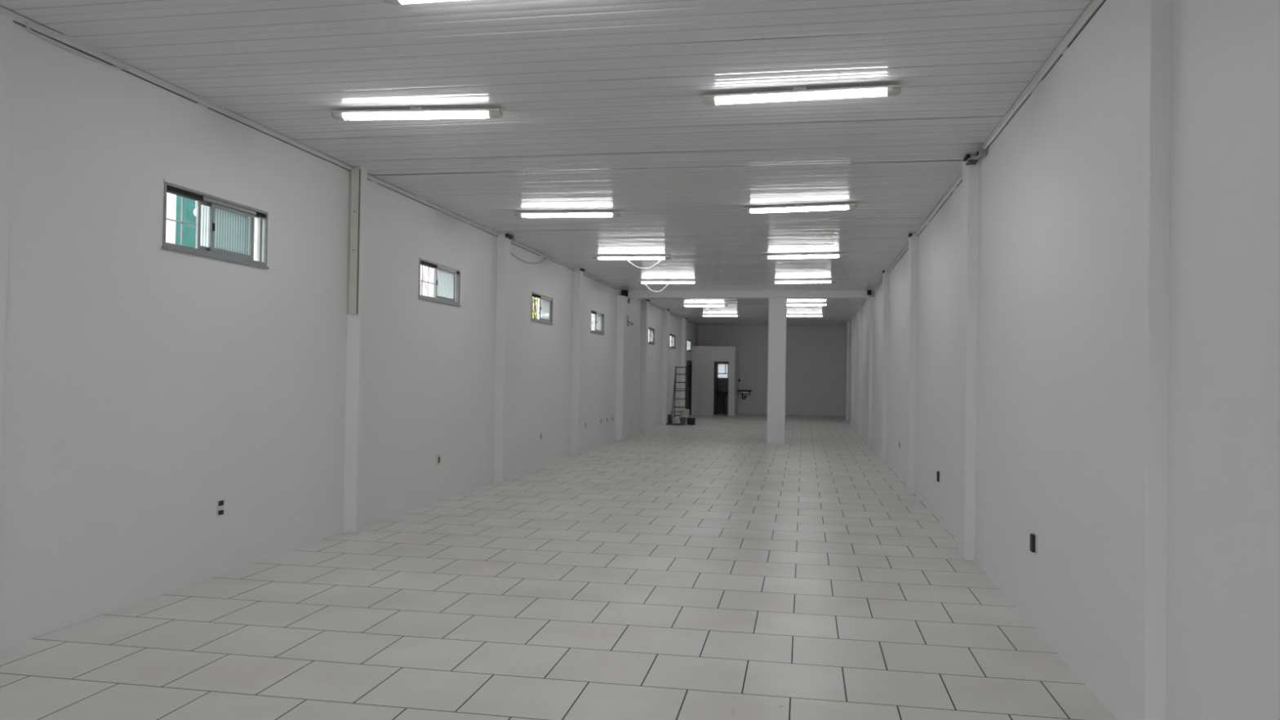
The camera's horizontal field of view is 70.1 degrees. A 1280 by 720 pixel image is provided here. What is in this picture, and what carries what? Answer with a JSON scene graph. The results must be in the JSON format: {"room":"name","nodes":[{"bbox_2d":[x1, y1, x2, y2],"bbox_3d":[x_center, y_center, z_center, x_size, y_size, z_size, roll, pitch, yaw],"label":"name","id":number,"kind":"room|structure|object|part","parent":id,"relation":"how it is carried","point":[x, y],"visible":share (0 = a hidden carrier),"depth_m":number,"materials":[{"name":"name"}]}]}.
{"room":"empty commercial hall","nodes":[
{"label":"empty commercial hall","id":0,"kind":"room"},
{"bbox_2d":[0,13,698,648],"bbox_3d":[-1.249,0.027,17.506,0.340,3.582,40.380,1,-1,10],"label":"wall","id":1,"kind":"structure","parent":0,"point":[144,386],"depth_m":7.04,"materials":[{"name":"white paint"}]},
{"bbox_2d":[24,22,129,70],"bbox_3d":[-3.413,-1.880,5.559,0.033,0.052,0.805,1,-1,10],"label":"loose cable","id":2,"kind":"object","parent":1,"relation":"attached to","point":[25,23],"visible":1,"depth_m":5.50,"materials":[{"name":"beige plastic"}]},
{"bbox_2d":[0,5,354,171],"bbox_3d":[-3.832,-1.950,3.283,0.040,0.052,11.408,1,-1,10],"label":"trim","id":3,"kind":"structure","parent":1,"relation":"attached to","point":[20,20],"depth_m":6.19,"materials":[{"name":"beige plastic"}]},
{"bbox_2d":[161,178,269,269],"bbox_3d":[-3.245,-1.003,6.943,0.146,0.484,1.254,1,-1,10],"label":"window","id":4,"kind":"structure","parent":1,"relation":"in","point":[224,231],"depth_m":6.99,"materials":[{"name":"metal"}]},
{"bbox_2d":[165,192,195,245],"bbox_3d":[-3.311,-1.003,6.955,0.012,0.450,1.230,1,-1,10],"label":"security grille","id":5,"kind":"object","parent":4,"relation":"attached to","point":[182,203],"depth_m":6.69,"materials":[{"name":"paint"}]},
{"bbox_3d":[-3.224,-0.997,7.054,0.004,0.303,0.549,1,-1,10],"label":"pane","id":6,"kind":"part","parent":4,"relation":"part of","materials":[{"name":"clear glass"}]},
{"bbox_3d":[-3.217,-0.787,6.935,0.083,0.052,1.254,1,-1,10],"label":"sill","id":7,"kind":"part","parent":4,"relation":"part of","materials":[{"name":"metal"}]},
{"bbox_3d":[-3.224,-0.996,7.054,0.020,0.369,0.605,1,-1,10],"label":"sash","id":8,"kind":"part","parent":4,"relation":"part of","materials":[{"name":"metal"}]},
{"bbox_3d":[-3.197,-1.193,7.077,0.061,0.027,0.655,1,-1,10],"label":"head rail","id":9,"kind":"part","parent":4,"relation":"part of","materials":[{"name":"metal"}]},
{"bbox_3d":[-3.183,-0.994,7.133,0.020,0.369,0.535,1,-1,10],"label":"sash","id":10,"kind":"part","parent":4,"relation":"part of","materials":[{"name":"metal"}]},
{"bbox_3d":[-3.183,-0.995,7.133,0.004,0.303,0.479,1,-1,10],"label":"pane","id":11,"kind":"part","parent":4,"relation":"part of","materials":[{"name":"clear glass"}]},
{"bbox_3d":[-3.113,-0.987,7.483,0.018,0.366,0.030,1,-1,10],"label":"jamb rail","id":12,"kind":"part","parent":4,"relation":"part of","materials":[{"name":"metal"}]},
{"bbox_2d":[216,498,223,516],"bbox_3d":[-3.205,1.129,6.977,0.016,0.124,0.080,1,-1,10],"label":"wall outlet","id":13,"kind":"object","parent":1,"relation":"attached to","point":[220,504],"visible":1,"depth_m":6.96,"materials":[{"name":"white plastic"}]},
{"bbox_2d":[217,509,223,515],"bbox_3d":[-3.201,1.164,6.976,0.008,0.034,0.060,1,-1,10],"label":"socket","id":14,"kind":"object","parent":13,"relation":"attached to","point":[220,512],"depth_m":6.97,"materials":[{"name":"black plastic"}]},
{"bbox_2d":[218,500,223,506],"bbox_3d":[-3.200,1.094,6.977,0.008,0.038,0.060,1,-1,10],"label":"socket","id":15,"kind":"object","parent":13,"relation":"attached to","point":[220,502],"depth_m":6.98,"materials":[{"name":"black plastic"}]},
{"bbox_2d":[348,168,360,314],"bbox_3d":[-2.776,-1.151,8.867,0.092,1.415,0.023,1,-1,10],"label":"duct","id":16,"kind":"object","parent":1,"relation":"attached to","point":[355,173],"visible":1,"depth_m":8.86,"materials":[{"name":"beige plastic"}]},
{"bbox_2d":[367,173,500,236],"bbox_3d":[-2.404,-1.823,11.047,0.040,0.051,4.198,1,-1,10],"label":"trim","id":17,"kind":"structure","parent":1,"relation":"attached to","point":[380,182],"depth_m":10.61,"materials":[{"name":"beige plastic"}]},
{"bbox_2d":[436,454,439,465],"bbox_3d":[-2.446,1.212,11.107,0.014,0.124,0.080,1,-1,10],"label":"wall outlet","id":18,"kind":"object","parent":1,"relation":"attached to","point":[438,455],"visible":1,"depth_m":11.09,"materials":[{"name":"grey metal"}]},
{"bbox_2d":[417,256,461,306],"bbox_3d":[-2.478,-0.934,11.113,0.146,0.484,1.274,1,-1,10],"label":"window","id":19,"kind":"structure","parent":1,"relation":"in","point":[446,287],"depth_m":11.22,"materials":[{"name":"metal"}]},
{"bbox_2d":[420,265,435,297],"bbox_3d":[-2.544,-0.934,11.125,0.012,0.450,1.250,1,-1,10],"label":"security grille","id":20,"kind":"object","parent":19,"relation":"attached to","point":[421,280],"depth_m":11.03,"materials":[{"name":"metal"}]},
{"bbox_3d":[-2.450,-0.718,11.104,0.083,0.052,1.274,1,-1,10],"label":"sill","id":21,"kind":"part","parent":19,"relation":"part of","materials":[{"name":"metal"}]},
{"bbox_3d":[-2.413,-0.925,11.315,0.020,0.369,0.610,1,-1,10],"label":"sash","id":22,"kind":"part","parent":19,"relation":"part of","materials":[{"name":"glass"}]},
{"bbox_3d":[-2.413,-0.926,11.315,0.004,0.303,0.554,1,-1,10],"label":"pane","id":23,"kind":"part","parent":19,"relation":"part of","materials":[{"name":"clear glass"}]},
{"bbox_3d":[-2.417,-1.123,11.318,0.061,0.027,0.610,1,-1,10],"label":"head rail","id":24,"kind":"part","parent":19,"relation":"part of","materials":[{"name":"metal"}]},
{"bbox_3d":[-2.344,-0.918,11.663,0.018,0.366,0.030,1,-1,10],"label":"jamb rail","id":25,"kind":"part","parent":19,"relation":"part of","materials":[{"name":"metal"}]},
{"bbox_2d":[505,235,513,239],"bbox_3d":[-1.878,-1.770,13.136,0.112,0.037,0.182,1,-1,10],"label":"cable coil","id":26,"kind":"object","parent":1,"relation":"attached to","point":[510,237],"visible":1,"depth_m":13.08,"materials":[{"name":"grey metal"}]},
{"bbox_2d":[511,238,546,263],"bbox_3d":[-1.778,-1.648,14.432,0.153,0.220,2.212,1,-1,6],"label":"loose cable","id":27,"kind":"object","parent":1,"relation":"attached to","point":[515,238],"visible":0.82,"depth_m":14.31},
{"bbox_2d":[530,290,553,324],"bbox_3d":[-1.697,-0.865,15.361,0.146,0.484,1.254,1,-1,10],"label":"window","id":28,"kind":"structure","parent":1,"relation":"in","point":[545,308],"depth_m":15.50,"materials":[{"name":"metal"}]},
{"bbox_2d":[532,297,537,319],"bbox_3d":[-1.763,-0.864,15.373,0.012,0.450,1.230,1,-1,10],"label":"security grille","id":29,"kind":"object","parent":28,"relation":"attached to","point":[533,308],"depth_m":15.45,"materials":[{"name":"paint"}]},
{"bbox_3d":[-1.669,-0.648,15.352,0.083,0.052,1.254,1,-1,10],"label":"sill","id":30,"kind":"part","parent":28,"relation":"part of","materials":[{"name":"metal"}]},
{"bbox_3d":[-1.624,-0.855,15.607,0.020,0.369,0.640,1,-1,10],"label":"sash","id":31,"kind":"part","parent":28,"relation":"part of","materials":[{"name":"metal"}]},
{"bbox_3d":[-1.624,-0.856,15.607,0.004,0.303,0.584,1,-1,10],"label":"pane","id":32,"kind":"part","parent":28,"relation":"part of","materials":[{"name":"clear glass"}]},
{"bbox_3d":[-1.565,-0.848,15.901,0.018,0.366,0.030,1,-1,10],"label":"jamb rail","id":33,"kind":"part","parent":28,"relation":"part of","materials":[{"name":"metal"}]},
{"bbox_2d":[511,239,575,271],"bbox_3d":[-1.611,-1.751,15.359,0.040,0.053,4.128,1,-1,10],"label":"trim","id":34,"kind":"structure","parent":1,"relation":"attached to","point":[514,242],"depth_m":15.12,"materials":[{"name":"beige plastic"}]},
{"bbox_2d":[590,309,604,334],"bbox_3d":[-0.954,-0.798,19.398,0.146,0.484,1.244,1,-1,10],"label":"window","id":35,"kind":"structure","parent":1,"relation":"in","point":[598,322],"depth_m":19.60,"materials":[{"name":"glass"}]},
{"bbox_2d":[592,313,595,330],"bbox_3d":[-1.020,-0.798,19.410,0.012,0.450,1.220,1,-1,10],"label":"security grille","id":36,"kind":"object","parent":35,"relation":"attached to","point":[593,313],"depth_m":19.49,"materials":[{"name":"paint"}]},
{"bbox_3d":[-0.892,-0.789,19.590,0.020,0.369,0.540,1,-1,10],"label":"sash","id":37,"kind":"part","parent":35,"relation":"part of","materials":[{"name":"glass"}]},
{"bbox_3d":[-0.892,-0.790,19.590,0.004,0.303,0.484,1,-1,10],"label":"pane","id":38,"kind":"part","parent":35,"relation":"part of","materials":[{"name":"clear glass"}]},
{"bbox_2d":[583,272,618,290],"bbox_3d":[-0.852,-1.684,19.489,0.040,0.051,3.828,1,-1,10],"label":"trim","id":39,"kind":"structure","parent":1,"relation":"attached to","point":[584,273],"depth_m":19.45,"materials":[{"name":"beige plastic"}]},
{"bbox_2d":[648,326,654,345],"bbox_3d":[0.254,-0.690,25.967,0.146,0.484,1.264,1,-1,10],"label":"window","id":40,"kind":"structure","parent":1,"relation":"in","point":[651,331],"depth_m":26.27,"materials":[{"name":"glass"}]},
{"bbox_3d":[0.331,-0.681,26.237,0.004,0.303,0.544,1,-1,10],"label":"pane","id":41,"kind":"part","parent":40,"relation":"part of","materials":[{"name":"clear glass"}]},
{"bbox_2d":[648,302,663,311],"bbox_3d":[0.432,-1.569,26.471,0.040,0.052,3.328,1,-1,10],"label":"trim","id":42,"kind":"structure","parent":1,"relation":"attached to","point":[651,304],"depth_m":26.73,"materials":[{"name":"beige plastic"}]},
{"bbox_2d":[669,333,675,349],"bbox_3d":[1.019,-0.622,30.127,0.146,0.484,1.264,1,-1,10],"label":"window","id":43,"kind":"structure","parent":1,"relation":"in","point":[673,340],"depth_m":30.24,"materials":[{"name":"glass"}]},
{"bbox_3d":[1.099,-0.612,30.417,0.004,0.303,0.544,1,-1,10],"label":"pane","id":44,"kind":"part","parent":43,"relation":"part of","materials":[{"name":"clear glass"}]},
{"bbox_2d":[669,311,683,318],"bbox_3d":[1.147,-1.505,30.356,0.040,0.052,3.928,1,-1,10],"label":"trim","id":45,"kind":"structure","parent":1,"relation":"attached to","point":[670,313],"depth_m":30.55,"materials":[{"name":"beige plastic"}]},
{"bbox_2d":[685,360,692,414],"bbox_3d":[1.759,1.053,34.336,0.189,2.080,1.700,1,-1,10],"label":"door","id":46,"kind":"structure","parent":1,"relation":"in","point":[689,363],"depth_m":35.05,"materials":[{"name":"metal"}]},
{"bbox_2d":[686,338,691,351],"bbox_3d":[1.792,-0.552,34.331,0.146,0.484,1.274,1,-1,10],"label":"window","id":47,"kind":"structure","parent":1,"relation":"in","point":[689,345],"depth_m":34.58,"materials":[{"name":"glass"}]},
{"bbox_2d":[0,0,1092,326],"bbox_3d":[1.651,-1.746,17.002,6.220,0.101,40.380,1,-1,10],"label":"ceiling","id":48,"kind":"structure","parent":0,"point":[600,102],"depth_m":6.61,"materials":[{"name":"white plastic"}]},
{"bbox_2d":[330,106,502,120],"bbox_3d":[-1.674,-1.852,6.848,1.304,0.092,0.116,1,-1,6],"label":"ceiling light","id":49,"kind":"object","parent":48,"relation":"attached to","point":[415,113],"visible":1,"depth_m":6.81,"materials":[{"name":"white plastic"}]},
{"bbox_2d":[342,111,488,119],"bbox_3d":[-1.674,-1.827,6.848,1.120,0.039,0.094,1,-1,6],"label":"diffuser","id":50,"kind":"object","parent":49,"relation":"attached to","point":[347,115],"depth_m":6.82,"materials":[{"name":"white"}]},
{"bbox_2d":[383,0,459,5],"bbox_3d":[-0.663,-1.867,4.573,1.334,0.092,0.116,1,-1,11],"label":"ceiling light","id":51,"kind":"object","parent":48,"relation":"attached to","point":[393,2],"visible":1,"depth_m":4.67,"materials":[{"name":"white"}]},
{"bbox_2d":[399,0,459,4],"bbox_3d":[-0.663,-1.842,4.572,1.150,0.039,0.094,1,-1,11],"label":"diffuser","id":52,"kind":"object","parent":51,"relation":"attached to","point":[401,2],"depth_m":4.66,"materials":[{"name":"white"}]},
{"bbox_2d":[514,210,620,217],"bbox_3d":[-0.883,-1.781,11.116,1.304,0.092,0.116,1,-1,7],"label":"ceiling light","id":53,"kind":"object","parent":48,"relation":"attached to","point":[566,213],"visible":1,"depth_m":11.08,"materials":[{"name":"white"}]},
{"bbox_2d":[521,213,612,217],"bbox_3d":[-0.884,-1.756,11.116,1.120,0.039,0.094,1,-1,7],"label":"diffuser","id":54,"kind":"object","parent":53,"relation":"attached to","point":[523,215],"depth_m":11.08,"materials":[{"name":"white"}]},
{"bbox_2d":[592,254,671,268],"bbox_3d":[-0.139,-1.645,15.224,1.304,0.231,0.116,1,-1,9],"label":"ceiling light","id":55,"kind":"object","parent":48,"relation":"attached to","point":[630,256],"visible":1,"depth_m":15.19,"materials":[{"name":"white"}]},
{"bbox_2d":[598,257,664,259],"bbox_3d":[-0.139,-1.689,15.225,1.120,0.039,0.094,1,-1,9],"label":"diffuser","id":56,"kind":"object","parent":55,"relation":"attached to","point":[599,258],"depth_m":15.19,"materials":[{"name":"white"}]},
{"bbox_3d":[0.071,-1.599,15.216,0.586,0.147,0.059,1,-1,9],"label":"power cord","id":57,"kind":"part","parent":55,"relation":"part of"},
{"bbox_2d":[637,280,699,292],"bbox_3d":[0.592,-1.564,19.200,1.304,0.261,0.116,1,-1,9],"label":"ceiling light","id":58,"kind":"object","parent":48,"relation":"attached to","point":[667,282],"visible":1,"depth_m":19.17,"materials":[{"name":"white"}]},
{"bbox_2d":[641,281,694,284],"bbox_3d":[0.593,-1.624,19.201,1.120,0.039,0.094,1,-1,9],"label":"diffuser","id":59,"kind":"object","parent":58,"relation":"attached to","point":[644,282],"depth_m":19.17,"materials":[{"name":"white"}]},
{"bbox_2d":[681,303,727,306],"bbox_3d":[1.808,-1.542,25.637,1.304,0.092,0.116,1,-1,11],"label":"ceiling light","id":60,"kind":"object","parent":48,"relation":"attached to","point":[703,304],"visible":1,"depth_m":25.60,"materials":[{"name":"white"}]},
{"bbox_2d":[684,305,724,306],"bbox_3d":[1.808,-1.517,25.637,1.120,0.039,0.094,1,-1,11],"label":"diffuser","id":61,"kind":"object","parent":60,"relation":"attached to","point":[684,305],"depth_m":25.61,"materials":[{"name":"white"}]},
{"bbox_2d":[700,314,740,316],"bbox_3d":[2.637,-1.470,29.977,1.304,0.092,0.116,1,-1,12],"label":"ceiling light","id":62,"kind":"object","parent":48,"relation":"attached to","point":[719,315],"visible":1,"depth_m":29.94,"materials":[{"name":"white"}]},
{"bbox_2d":[702,315,737,316],"bbox_3d":[2.637,-1.445,29.977,1.120,0.039,0.094,1,-1,12],"label":"diffuser","id":63,"kind":"object","parent":62,"relation":"attached to","point":[703,315],"depth_m":29.94,"materials":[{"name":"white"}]},
{"bbox_2d":[621,289,871,298],"bbox_3d":[2.443,-1.544,21.460,5.790,0.177,0.440,1,-1,10],"label":"ceiling beam","id":64,"kind":"structure","parent":48,"relation":"attached to","point":[631,294],"depth_m":21.31,"materials":[{"name":"paint"}]},
{"bbox_2d":[742,204,857,213],"bbox_3d":[1.825,-1.748,10.471,1.304,0.092,0.116,1,-1,17],"label":"ceiling light","id":65,"kind":"object","parent":48,"relation":"attached to","point":[798,207],"visible":1,"depth_m":10.43,"materials":[{"name":"white"}]},
{"bbox_2d":[750,205,848,213],"bbox_3d":[1.825,-1.723,10.471,1.120,0.039,0.094,1,-1,17],"label":"diffuser","id":66,"kind":"object","parent":65,"relation":"attached to","point":[797,208],"depth_m":10.44,"materials":[{"name":"white"}]},
{"bbox_2d":[702,84,901,105],"bbox_3d":[1.091,-1.817,6.234,1.334,0.092,0.116,1,-1,13],"label":"ceiling light","id":67,"kind":"object","parent":48,"relation":"attached to","point":[797,93],"visible":1,"depth_m":6.20,"materials":[{"name":"white plastic"}]},
{"bbox_2d":[715,88,887,104],"bbox_3d":[1.090,-1.792,6.234,1.150,0.039,0.094,1,-1,13],"label":"diffuser","id":68,"kind":"object","parent":67,"relation":"attached to","point":[831,93],"depth_m":6.20,"materials":[{"name":"white"}]},
{"bbox_2d":[770,279,835,284],"bbox_3d":[3.334,-1.613,18.675,1.304,0.092,0.116,1,-1,15],"label":"ceiling light","id":69,"kind":"object","parent":48,"relation":"attached to","point":[802,281],"visible":1,"depth_m":18.62,"materials":[{"name":"white"}]},
{"bbox_2d":[775,280,831,283],"bbox_3d":[3.334,-1.588,18.675,1.120,0.039,0.094,1,-1,15],"label":"diffuser","id":70,"kind":"object","parent":69,"relation":"attached to","point":[776,282],"depth_m":18.63,"materials":[{"name":"white"}]},
{"bbox_2d":[762,253,844,258],"bbox_3d":[2.626,-1.678,14.680,1.304,0.092,0.116,1,-1,15],"label":"ceiling light","id":71,"kind":"object","parent":48,"relation":"attached to","point":[802,255],"visible":1,"depth_m":14.64,"materials":[{"name":"white"}]},
{"bbox_2d":[768,254,839,258],"bbox_3d":[2.625,-1.653,14.680,1.120,0.039,0.094,1,-1,15],"label":"diffuser","id":72,"kind":"object","parent":71,"relation":"attached to","point":[781,256],"depth_m":14.65,"materials":[{"name":"white"}]},
{"bbox_2d":[786,314,825,316],"bbox_3d":[5.300,-1.436,29.424,1.304,0.092,0.116,1,-1,16],"label":"ceiling light","id":73,"kind":"object","parent":48,"relation":"attached to","point":[803,315],"visible":0.88,"depth_m":29.37,"materials":[{"name":"white"}]},
{"bbox_2d":[786,315,822,316],"bbox_3d":[5.300,-1.411,29.423,1.120,0.039,0.094,1,-1,16],"label":"diffuser","id":74,"kind":"object","parent":73,"relation":"attached to","point":[787,315],"depth_m":29.38,"materials":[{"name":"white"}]},
{"bbox_2d":[786,302,829,306],"bbox_3d":[4.470,-1.513,24.707,1.304,0.092,0.116,1,-1,15],"label":"ceiling light","id":75,"kind":"object","parent":48,"relation":"attached to","point":[803,304],"visible":0.81,"depth_m":24.67,"materials":[{"name":"white"}]},
{"bbox_2d":[786,303,826,306],"bbox_3d":[4.469,-1.488,24.707,1.120,0.039,0.094,1,-1,15],"label":"diffuser","id":76,"kind":"object","parent":75,"relation":"attached to","point":[788,304],"depth_m":24.69,"materials":[{"name":"white"}]},
{"bbox_2d":[0,413,1116,719],"bbox_3d":[1.593,1.915,16.953,6.220,0.120,40.380,1,-1,10],"label":"floor","id":77,"kind":"structure","parent":0,"point":[709,569],"depth_m":5.94,"materials":[{"name":"tile"}]},
{"bbox_2d":[667,413,672,422],"bbox_3d":[0.910,1.853,28.662,0.215,0.300,0.208,1,-1,10],"label":"bucket","id":78,"kind":"object","parent":77,"relation":"on","point":[669,415],"visible":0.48,"depth_m":28.58,"materials":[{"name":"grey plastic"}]},
{"bbox_2d":[666,422,682,425],"bbox_3d":[0.984,1.972,28.077,0.620,0.050,0.080,1,-1,10],"label":"batten","id":79,"kind":"object","parent":77,"relation":"on","point":[668,424],"visible":1,"depth_m":28.03,"materials":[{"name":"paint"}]},
{"bbox_2d":[671,416,676,423],"bbox_3d":[1.057,1.873,28.187,0.132,0.252,0.099,1,-1,10],"label":"plastic jug","id":80,"kind":"object","parent":77,"relation":"on","point":[673,420],"visible":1,"depth_m":28.15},
{"bbox_2d":[670,366,688,417],"bbox_3d":[1.282,1.120,29.315,0.530,1.804,0.881,1,-1,-4],"label":"stepladder","id":81,"kind":"object","parent":77,"relation":"on","point":[686,367],"visible":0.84,"depth_m":29.09,"materials":[{"name":"metal"}]},
{"bbox_3d":[1.085,1.132,29.469,0.025,1.777,0.551,1,-1,-11],"label":"rail","id":82,"kind":"part","parent":81,"relation":"part of","materials":[{"name":"metal"}]},
{"bbox_3d":[1.110,1.126,29.029,0.030,1.777,0.337,1,-1,10],"label":"rail","id":83,"kind":"part","parent":81,"relation":"part of","materials":[{"name":"metal"}]},
{"bbox_3d":[1.509,1.133,29.054,0.030,1.777,0.337,1,-1,-18],"label":"rail","id":84,"kind":"part","parent":81,"relation":"part of","materials":[{"name":"metal"}]},
{"bbox_2d":[679,417,686,425],"bbox_3d":[1.327,1.883,28.219,0.215,0.241,0.208,1,-1,10],"label":"bucket","id":85,"kind":"object","parent":77,"relation":"on","point":[682,420],"visible":0.98,"depth_m":28.14,"materials":[{"name":"grey plastic"}]},
{"bbox_2d":[679,408,689,417],"bbox_3d":[1.380,1.645,28.213,0.331,0.235,0.322,1,-1,10],"label":"bucket","id":86,"kind":"object","parent":85,"relation":"on","point":[683,412],"visible":1,"depth_m":28.10,"materials":[{"name":"white plastic"}]},
{"bbox_2d":[686,417,695,425],"bbox_3d":[1.590,1.907,28.353,0.250,0.205,0.310,1,-1,10],"label":"plastic crate","id":87,"kind":"object","parent":77,"relation":"on","point":[691,421],"visible":1,"depth_m":28.21,"materials":[{"name":"plastic"}]},
{"bbox_2d":[717,387,727,413],"bbox_3d":[3.289,1.631,36.536,0.520,1.033,0.416,1,-1,10],"label":"washbasin","id":88,"kind":"object","parent":77,"relation":"on","point":[722,394],"visible":0.87,"depth_m":36.46,"materials":[{"name":"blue ceramic"}]},
{"bbox_2d":[717,391,727,395],"bbox_3d":[3.293,1.355,36.540,0.520,0.185,0.416,1,-1,10],"label":"basin","id":89,"kind":"object","parent":88,"relation":"in","point":[721,393],"depth_m":36.39,"materials":[{"name":"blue ceramic"}]},
{"bbox_2d":[766,297,786,444],"bbox_3d":[3.198,0.246,21.322,0.405,3.386,0.420,1,-1,10],"label":"pillar","id":90,"kind":"structure","parent":77,"relation":"on","point":[777,317],"depth_m":21.12,"materials":[{"name":"paint"}]},
{"bbox_2d":[691,346,738,415],"bbox_3d":[3.000,0.812,36.145,1.648,2.650,1.800,1,-1,10],"label":"wall","id":91,"kind":"structure","parent":0,"point":[704,357],"depth_m":35.31,"materials":[{"name":"white paint"}]},
{"bbox_2d":[714,362,727,413],"bbox_3d":[2.953,0.863,36.224,1.528,2.550,1.660,1,-1,10],"label":"tiles","id":92,"kind":"structure","parent":91,"relation":"attached to","point":[722,383],"depth_m":36.98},
{"bbox_2d":[713,361,728,415],"bbox_3d":[3.191,1.097,35.553,0.560,2.070,0.726,1,-1,10],"label":"door frame","id":93,"kind":"structure","parent":91,"relation":"in","point":[715,386],"depth_m":35.36,"materials":[{"name":"grey metal"}]},
{"bbox_2d":[697,324,845,416],"bbox_3d":[5.257,0.390,36.744,5.860,3.582,0.180,1,-1,10],"label":"wall","id":94,"kind":"structure","parent":0,"point":[815,356],"depth_m":36.46,"materials":[{"name":"paint"}]},
{"bbox_2d":[717,363,728,378],"bbox_3d":[3.376,0.445,37.007,0.490,0.620,0.080,1,-1,10],"label":"window","id":95,"kind":"structure","parent":94,"relation":"in","point":[722,368],"depth_m":37.01,"materials":[{"name":"glass"}]},
{"bbox_2d":[737,384,756,399],"bbox_3d":[4.280,1.290,36.553,0.725,0.573,0.522,1,-1,10],"label":"sink","id":96,"kind":"object","parent":94,"relation":"attached to","point":[741,388],"depth_m":36.77,"materials":[{"name":"stone"}]},
{"bbox_2d":[737,390,751,391],"bbox_3d":[4.185,1.234,36.571,0.530,0.055,0.520,1,-1,10],"label":"countertop","id":97,"kind":"structure","parent":96,"relation":"on","point":[737,390],"depth_m":36.32,"materials":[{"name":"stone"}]},
{"bbox_2d":[737,384,756,390],"bbox_3d":[4.329,1.109,36.805,0.725,0.203,0.012,1,-1,10],"label":"backsplash","id":98,"kind":"structure","parent":94,"relation":"attached to","point":[740,387],"depth_m":36.80,"materials":[{"name":"paint"}]},
{"bbox_2d":[844,0,1279,719],"bbox_3d":[4.521,0.103,16.444,0.265,3.582,40.380,1,-1,10],"label":"wall","id":99,"kind":"structure","parent":0,"point":[1082,341],"depth_m":4.06,"materials":[{"name":"white paint"}]},
{"bbox_2d":[862,291,872,305],"bbox_3d":[5.720,-1.532,23.047,0.040,0.052,3.848,1,-1,10],"label":"trim","id":100,"kind":"structure","parent":99,"relation":"attached to","point":[865,300],"depth_m":23.34,"materials":[{"name":"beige plastic"}]},
{"bbox_2d":[871,277,882,292],"bbox_3d":[4.971,-1.599,18.976,0.040,0.052,3.628,1,-1,10],"label":"trim","id":101,"kind":"structure","parent":99,"relation":"attached to","point":[879,282],"depth_m":19.35,"materials":[{"name":"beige plastic"}]},
{"bbox_2d":[887,242,908,272],"bbox_3d":[4.209,-1.668,14.831,0.040,0.051,4.158,1,-1,10],"label":"trim","id":102,"kind":"structure","parent":99,"relation":"attached to","point":[906,247],"depth_m":14.88,"materials":[{"name":"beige plastic"}]},
{"bbox_2d":[936,470,940,482],"bbox_3d":[3.307,1.289,10.119,0.030,0.124,0.080,1,-1,10],"label":"wall outlet","id":103,"kind":"object","parent":99,"relation":"attached to","point":[938,473],"visible":1,"depth_m":10.09,"materials":[{"name":"black plastic"}]},
{"bbox_2d":[936,471,939,481],"bbox_3d":[3.303,1.289,10.120,0.022,0.112,0.060,1,-1,10],"label":"socket","id":104,"kind":"object","parent":103,"relation":"attached to","point":[938,472],"depth_m":10.09,"materials":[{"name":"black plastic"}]},
{"bbox_2d":[915,171,962,236],"bbox_3d":[3.394,-1.740,10.396,0.040,0.051,4.218,1,-1,10],"label":"trim","id":105,"kind":"structure","parent":99,"relation":"attached to","point":[959,179],"depth_m":10.16,"materials":[{"name":"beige plastic"}]},
{"bbox_2d":[965,160,977,165],"bbox_3d":[2.894,-1.722,7.962,0.080,0.015,0.150,1,-1,10],"label":"metal angle","id":106,"kind":"object","parent":99,"relation":"attached to","point":[969,162],"visible":1,"depth_m":7.94,"materials":[{"name":"metal"}]},
{"bbox_2d":[975,148,986,158],"bbox_3d":[2.859,-1.731,7.668,0.062,0.045,0.160,1,-1,10],"label":"junction box","id":107,"kind":"object","parent":99,"relation":"attached to","point":[980,153],"visible":1,"depth_m":7.62,"materials":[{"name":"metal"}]},
{"bbox_2d":[1029,532,1037,553],"bbox_3d":[2.525,1.174,5.862,0.030,0.124,0.080,1,-1,10],"label":"wall outlet","id":108,"kind":"object","parent":99,"relation":"attached to","point":[1033,537],"visible":1,"depth_m":5.83,"materials":[{"name":"black plastic"}]},
{"bbox_2d":[1029,533,1035,552],"bbox_3d":[2.521,1.174,5.862,0.022,0.112,0.060,1,-1,10],"label":"socket","id":109,"kind":"object","parent":108,"relation":"attached to","point":[1032,535],"depth_m":5.84,"materials":[{"name":"black plastic"}]},
{"bbox_3d":[2.535,1.175,5.860,0.009,0.124,0.080,1,-1,10],"label":"plate","id":110,"kind":"part","parent":108,"relation":"part of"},
{"bbox_2d":[974,0,1106,159],"bbox_3d":[2.596,-1.812,6.060,0.040,0.050,3.958,1,-1,10],"label":"trim","id":111,"kind":"structure","parent":99,"relation":"attached to","point":[1092,8],"depth_m":5.61,"materials":[{"name":"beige plastic"}]},
{"label":"outside","id":112,"kind":"structure","parent":0,"visible":0},
{"bbox_3d":[-13.457,1.946,32.950,41.652,0.180,120.000,1,-1,10],"label":"ground","id":113,"kind":"structure","parent":112,"visible":0},
{"bbox_2d":[165,192,248,248],"bbox_3d":[-8.062,-1.377,11.013,4.120,6.000,7.700,1,-1,10],"label":"house","id":114,"kind":"structure","parent":113,"relation":"on","point":[173,234],"depth_m":11.84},
{"bbox_2d":[193,200,196,216],"bbox_3d":[-5.837,-2.029,12.008,0.070,0.300,0.070,1,-1,10],"label":"wall lamp","id":115,"kind":"object","parent":114,"relation":"attached to","point":[194,211],"depth_m":11.98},
{"bbox_2d":[419,264,595,330],"bbox_3d":[-2.512,-0.433,22.638,0.250,4.600,18.400,1,-1,10],"label":"wall","id":116,"kind":"structure","parent":113,"relation":"on","point":[424,291],"depth_m":15.69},
{"bbox_2d":[532,296,539,319],"bbox_3d":[-2.503,0.075,21.234,0.862,3.654,0.899,1,-1,10],"label":"shrub","id":117,"kind":"object","parent":113,"relation":"on","point":[534,301],"visible":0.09,"depth_m":21.21,"materials":[{"name":"green plant"}]}
]}

